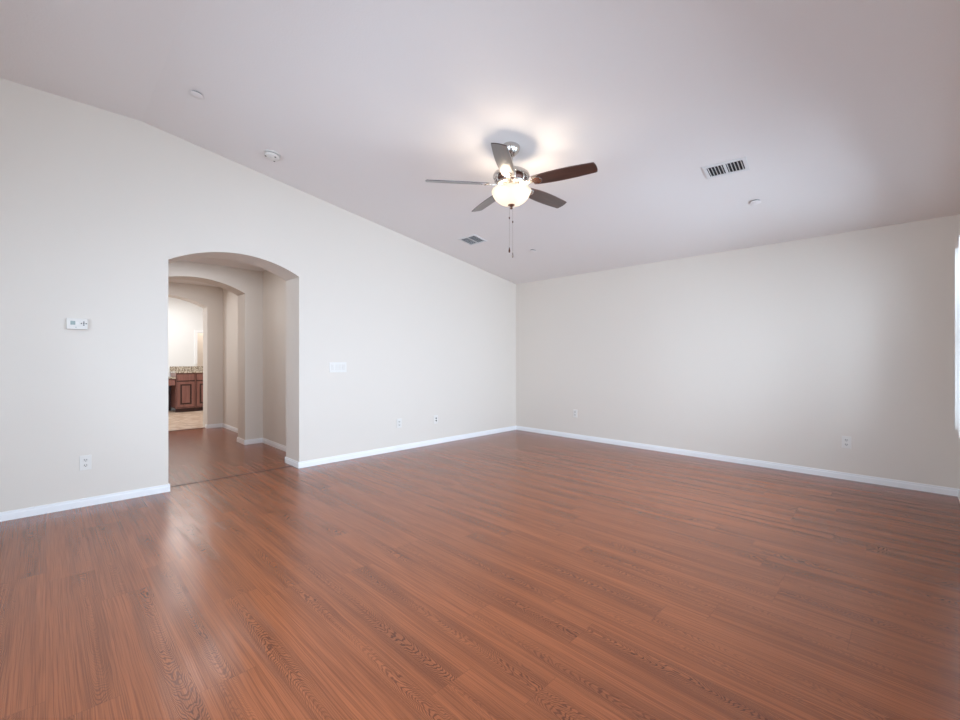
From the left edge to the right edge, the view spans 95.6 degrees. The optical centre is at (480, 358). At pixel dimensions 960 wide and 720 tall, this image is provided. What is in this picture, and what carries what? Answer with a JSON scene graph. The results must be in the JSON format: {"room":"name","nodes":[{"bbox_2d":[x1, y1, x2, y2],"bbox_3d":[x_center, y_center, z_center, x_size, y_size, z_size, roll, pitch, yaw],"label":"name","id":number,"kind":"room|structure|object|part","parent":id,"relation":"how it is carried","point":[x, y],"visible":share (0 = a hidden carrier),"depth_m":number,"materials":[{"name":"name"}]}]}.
{"room":"empty living room","nodes":[
{"label":"empty living room","id":0,"kind":"room"},
{"bbox_2d":[168,297,202,409],"bbox_3d":[-7.078,-0.120,10.048,5.000,2.620,0.120,0,0,-45],"label":"wall","id":1,"kind":"structure","parent":0,"point":[184,317],"depth_m":10.11,"materials":[{"name":"white paint"}]},
{"bbox_2d":[194,330,202,363],"bbox_3d":[-6.367,-0.268,10.674,1.110,0.795,0.040,0,0,-45],"label":"trim","id":2,"kind":"structure","parent":1,"relation":"attached to","point":[195,331],"depth_m":10.28,"materials":[{"name":"white paint"}]},
{"bbox_2d":[168,282,222,426],"bbox_3d":[-4.633,-0.030,7.603,5.000,2.440,0.290,0,0,-45],"label":"wall","id":3,"kind":"structure","parent":0,"point":[210,298],"depth_m":7.46,"materials":[{"name":"beige paint"}]},
{"bbox_2d":[197,333,202,365],"bbox_3d":[-7.319,-0.120,11.703,3.000,2.620,0.100,0,0,-45],"label":"wall","id":4,"kind":"structure","parent":0,"point":[199,335],"depth_m":11.52,"materials":[{"name":"beige paint"}]},
{"bbox_2d":[168,261,262,439],"bbox_3d":[-3.772,-0.030,5.697,1.632,2.440,0.320,0,0,-45],"label":"wall","id":5,"kind":"structure","parent":0,"point":[247,284],"depth_m":6.06,"materials":[{"name":"beige paint"}]},
{"bbox_2d":[168,258,265,286],"bbox_3d":[-3.850,-1.270,5.775,1.872,0.080,3.442,0,0,-45],"label":"ceiling","id":6,"kind":"structure","parent":0,"point":[212,261],"depth_m":5.76,"materials":[{"name":"white paint"}]},
{"bbox_2d":[223,270,285,445],"bbox_3d":[-3.224,-0.030,6.387,0.120,2.440,3.422,0,0,-45],"label":"wall","id":7,"kind":"structure","parent":0,"point":[274,287],"depth_m":6.03,"materials":[{"name":"beige paint"}]},
{"bbox_2d":[205,423,285,451],"bbox_3d":[-3.391,1.157,6.297,0.244,0.066,3.520,0,0,-45],"label":"baseboard","id":8,"kind":"structure","parent":7,"relation":"attached to","point":[240,440],"depth_m":6.09,"materials":[{"name":"white paint"}]},
{"bbox_2d":[0,78,515,511],"bbox_3d":[-1.856,-0.444,5.084,6.805,3.268,0.365,0,0,-45],"label":"wall","id":9,"kind":"structure","parent":0,"point":[96,204],"depth_m":3.83,"materials":[{"name":"beige paint"}]},
{"bbox_2d":[66,318,87,329],"bbox_3d":[-3.205,-0.274,3.457,0.128,0.088,0.028,0,0,-45],"label":"thermostat","id":10,"kind":"object","parent":9,"relation":"attached to","point":[71,323],"visible":1,"depth_m":3.45,"materials":[{"name":"white plastic"}]},
{"bbox_2d":[79,455,91,470],"bbox_3d":[-3.176,0.839,3.499,0.072,0.117,0.010,0,0,-45],"label":"wall outlet","id":11,"kind":"object","parent":9,"relation":"attached to","point":[85,462],"visible":1,"depth_m":3.50,"materials":[{"name":"white plastic"}]},
{"bbox_2d":[0,426,515,521],"bbox_3d":[-1.856,1.157,5.084,6.565,0.066,0.389,0,0,-45],"label":"baseboard","id":12,"kind":"structure","parent":9,"relation":"attached to","point":[61,506],"depth_m":3.81,"materials":[{"name":"white paint"}]},
{"bbox_2d":[329,362,346,372],"bbox_3d":[-1.648,0.104,5.027,0.209,0.115,0.011,0,0,-45],"label":"light switch","id":13,"kind":"object","parent":9,"relation":"attached to","point":[333,366],"visible":1,"depth_m":5.02,"materials":[{"name":"white plastic"}]},
{"bbox_2d":[397,419,401,427],"bbox_3d":[-1.050,0.839,5.625,0.072,0.117,0.010,0,0,-45],"label":"wall outlet","id":14,"kind":"object","parent":9,"relation":"attached to","point":[399,421],"visible":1,"depth_m":5.62,"materials":[{"name":"white plastic"}]},
{"bbox_2d":[434,415,437,423],"bbox_3d":[-0.618,0.850,6.054,0.072,0.117,0.014,0,0,-45],"label":"electrical outlet","id":15,"kind":"object","parent":9,"relation":"attached to","point":[435,416],"visible":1,"depth_m":6.05,"materials":[{"name":"white plastic"}]},
{"bbox_2d":[0,410,959,719],"bbox_3d":[-3.057,1.240,6.270,6.825,0.100,14.010,0,0,-45],"label":"floor","id":16,"kind":"structure","parent":0,"point":[514,574],"depth_m":2.22,"materials":[{"name":"red laminate"}]},
{"bbox_2d":[168,376,175,410],"bbox_3d":[-7.157,0.800,9.432,0.818,0.780,0.620,0,0,-45],"label":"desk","id":17,"kind":"object","parent":16,"relation":"on","point":[171,380],"visible":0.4,"depth_m":9.88,"materials":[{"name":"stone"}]},
{"bbox_3d":[-7.346,0.818,9.639,0.793,0.745,0.020,0,0,-45],"label":"panel","id":18,"kind":"part","parent":17,"relation":"part of","materials":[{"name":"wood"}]},
{"bbox_3d":[-6.953,0.522,9.241,0.775,0.135,0.022,0,0,-45],"label":"drawer","id":19,"kind":"part","parent":17,"relation":"part of","materials":[{"name":"brown wood"}]},
{"bbox_2d":[170,373,194,411],"bbox_3d":[-6.740,0.757,9.855,0.365,0.865,0.611,0,0,-45],"label":"base cabinet","id":20,"kind":"object","parent":16,"relation":"on","point":[183,391],"visible":1,"depth_m":9.65,"materials":[{"name":"brown wood"}]},
{"bbox_3d":[-6.532,0.420,9.647,0.325,0.140,0.020,0,0,-45],"label":"drawer","id":21,"kind":"part","parent":20,"relation":"part of","materials":[{"name":"brown wood"}]},
{"bbox_3d":[-6.531,0.795,9.646,0.325,0.560,0.020,0,0,-45],"label":"door","id":22,"kind":"part","parent":20,"relation":"part of","materials":[{"name":"brown wood"}]},
{"bbox_3d":[-6.529,0.795,9.644,0.147,0.382,0.010,0,0,-45],"label":"raised panel","id":23,"kind":"part","parent":20,"relation":"part of","materials":[{"name":"brown wood"}]},
{"bbox_2d":[170,366,202,372],"bbox_3d":[-6.479,0.255,10.117,1.135,0.140,0.630,0,0,-45],"label":"countertop","id":24,"kind":"structure","parent":20,"relation":"on","point":[173,369],"depth_m":10.05,"materials":[{"name":"beige stone"}]},
{"bbox_2d":[195,373,202,410],"bbox_3d":[-6.478,0.757,10.117,0.373,0.865,0.611,0,0,-45],"label":"base cabinet","id":25,"kind":"object","parent":16,"relation":"on","point":[198,376],"visible":0.45,"depth_m":9.82,"materials":[{"name":"brown wood"}]},
{"bbox_3d":[-6.270,0.420,9.909,0.333,0.140,0.020,0,0,-45],"label":"drawer","id":26,"kind":"part","parent":25,"relation":"part of","materials":[{"name":"brown wood"}]},
{"bbox_3d":[-6.269,0.795,9.908,0.333,0.560,0.020,0,0,-45],"label":"door","id":27,"kind":"part","parent":25,"relation":"part of","materials":[{"name":"brown wood"}]},
{"bbox_3d":[-6.267,0.795,9.906,0.155,0.382,0.010,0,0,-45],"label":"raised panel","id":28,"kind":"part","parent":25,"relation":"part of","materials":[{"name":"brown wood"}]},
{"bbox_2d":[170,466,289,486],"bbox_3d":[-2.485,1.188,4.410,1.144,0.003,0.014,0,0,-45],"label":"threshold strip","id":29,"kind":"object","parent":16,"relation":"on","point":[287,466],"depth_m":4.36,"materials":[{"name":"brown wood"}]},
{"bbox_2d":[0,0,959,283],"bbox_3d":[0.078,-1.683,3.129,6.855,0.929,5.175,0,0,-45],"label":"ceiling","id":30,"kind":"structure","parent":0,"point":[843,115],"depth_m":3.02,"materials":[{"name":"white paint"}]},
{"bbox_2d":[190,91,203,98],"bbox_3d":[-2.156,-2.004,3.307,0.087,0.024,0.088,0,0,-41],"label":"sprinkler cover","id":31,"kind":"object","parent":30,"relation":"attached to","point":[195,94],"visible":1,"depth_m":3.30,"materials":[{"name":"grey plastic"}]},
{"bbox_2d":[264,150,280,161],"bbox_3d":[-1.935,-1.882,4.045,0.139,0.061,0.140,0,0,-41],"label":"smoke detector","id":32,"kind":"object","parent":30,"relation":"attached to","point":[271,155],"visible":1,"depth_m":4.01,"materials":[{"name":"white plastic"}]},
{"bbox_2d":[458,234,486,245],"bbox_3d":[-0.102,-1.512,5.563,0.304,0.046,0.234,0,0,45],"label":"ceiling vent","id":33,"kind":"object","parent":30,"relation":"in","point":[473,239],"visible":1,"depth_m":5.55,"materials":[{"name":"white metal"}]},
{"bbox_2d":[425,142,597,257],"bbox_3d":[0.288,-1.273,3.549,1.282,0.920,1.325,0,0,-45],"label":"ceiling fan","id":34,"kind":"object","parent":30,"relation":"hanging from","point":[511,189],"visible":1,"depth_m":3.41,"materials":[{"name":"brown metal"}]},
{"bbox_3d":[-0.185,-1.403,3.466,0.505,0.007,0.132,0,15,-7],"label":"blade","id":35,"kind":"part","parent":34,"relation":"part of","materials":[{"name":"brown wood"}]},
{"bbox_3d":[0.064,-1.403,3.915,0.132,0.007,0.505,-16,7,-24],"label":"blade","id":36,"kind":"part","parent":34,"relation":"part of","materials":[{"name":"brown wood"}]},
{"bbox_3d":[0.166,-1.403,3.089,0.132,0.007,0.505,15,3,11],"label":"blade","id":37,"kind":"part","parent":34,"relation":"part of","materials":[{"name":"brown wood"}]},
{"bbox_3d":[0.234,-1.060,3.518,0.002,0.330,0.002,0,0,-45],"label":"pull chain","id":38,"kind":"part","parent":34,"relation":"part of","materials":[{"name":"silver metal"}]},
{"bbox_3d":[0.249,-1.402,3.519,0.260,0.040,0.260,0,0,-45],"label":"motor","id":39,"kind":"part","parent":34,"relation":"part of","materials":[{"name":"silver metal"}]},
{"bbox_3d":[0.249,-1.299,3.519,0.322,0.118,0.322,0,0,-45],"label":"lamp shade","id":40,"kind":"part","parent":34,"relation":"part of","materials":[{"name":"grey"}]},
{"bbox_3d":[0.249,-1.506,3.519,0.296,0.097,0.296,0,0,-45],"label":"motor","id":41,"kind":"part","parent":34,"relation":"part of","materials":[{"name":"silver metal"}]},
{"bbox_3d":[0.569,-1.403,3.817,0.505,0.007,0.132,0,-15,-43],"label":"blade","id":42,"kind":"part","parent":34,"relation":"part of","materials":[{"name":"brown wood"}]},
{"bbox_3d":[0.632,-1.403,3.307,0.505,0.007,0.132,0,-15,29],"label":"blade","id":43,"kind":"part","parent":34,"relation":"part of","materials":[{"name":"brown wood"}]},
{"bbox_2d":[702,157,749,178],"bbox_3d":[1.958,-1.516,3.474,0.304,0.043,0.194,0,0,40],"label":"ceiling vent","id":44,"kind":"object","parent":30,"relation":"in","point":[738,165],"visible":1,"depth_m":3.47,"materials":[{"name":"white metal"}]},
{"bbox_2d":[750,200,760,204],"bbox_3d":[2.472,-1.404,3.910,0.087,0.024,0.088,0,0,-41],"label":"sprinkler cover","id":45,"kind":"object","parent":30,"relation":"attached to","point":[754,202],"visible":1,"depth_m":3.90,"materials":[{"name":"grey plastic"}]},
{"bbox_2d":[516,214,959,488],"bbox_3d":[2.445,-0.035,5.510,0.120,2.450,5.115,0,0,-45],"label":"wall","id":46,"kind":"structure","parent":0,"point":[781,352],"depth_m":4.72,"materials":[{"name":"beige paint"}]},
{"bbox_2d":[573,409,576,417],"bbox_3d":[1.406,0.818,6.457,0.072,0.117,0.010,0,0,45],"label":"wall outlet","id":47,"kind":"object","parent":46,"relation":"attached to","point":[574,410],"visible":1,"depth_m":6.46,"materials":[{"name":"white plastic"}]},
{"bbox_2d":[516,426,958,496],"bbox_3d":[2.360,1.157,5.502,0.012,0.066,4.983,0,0,-45],"label":"baseboard","id":48,"kind":"structure","parent":46,"relation":"attached to","point":[820,472],"depth_m":4.71,"materials":[{"name":"white paint"}]},
{"bbox_2d":[842,436,850,448],"bbox_3d":[3.593,0.824,4.270,0.072,0.117,0.010,0,0,45],"label":"wall outlet","id":49,"kind":"object","parent":46,"relation":"attached to","point":[846,441],"visible":1,"depth_m":4.27,"materials":[{"name":"white plastic"}]},
{"bbox_3d":[1.812,-0.444,1.331,6.685,3.268,0.140,0,0,-45],"label":"wall","id":50,"kind":"structure","parent":0,"visible":0},
{"bbox_2d":[955,248,958,429],"bbox_3d":[3.751,-0.173,3.348,0.432,1.499,0.120,0,0,-45],"label":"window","id":51,"kind":"structure","parent":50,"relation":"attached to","point":[956,249],"depth_m":3.51,"materials":[{"name":"white paint"}]},
{"bbox_2d":[959,235,959,437],"bbox_3d":[3.001,-0.173,2.600,1.512,1.499,0.123,0,0,-45],"label":"vertical blind","id":52,"kind":"object","parent":50,"relation":"attached to","point":[959,235],"visible":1,"depth_m":3.14,"materials":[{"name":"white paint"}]}
]}

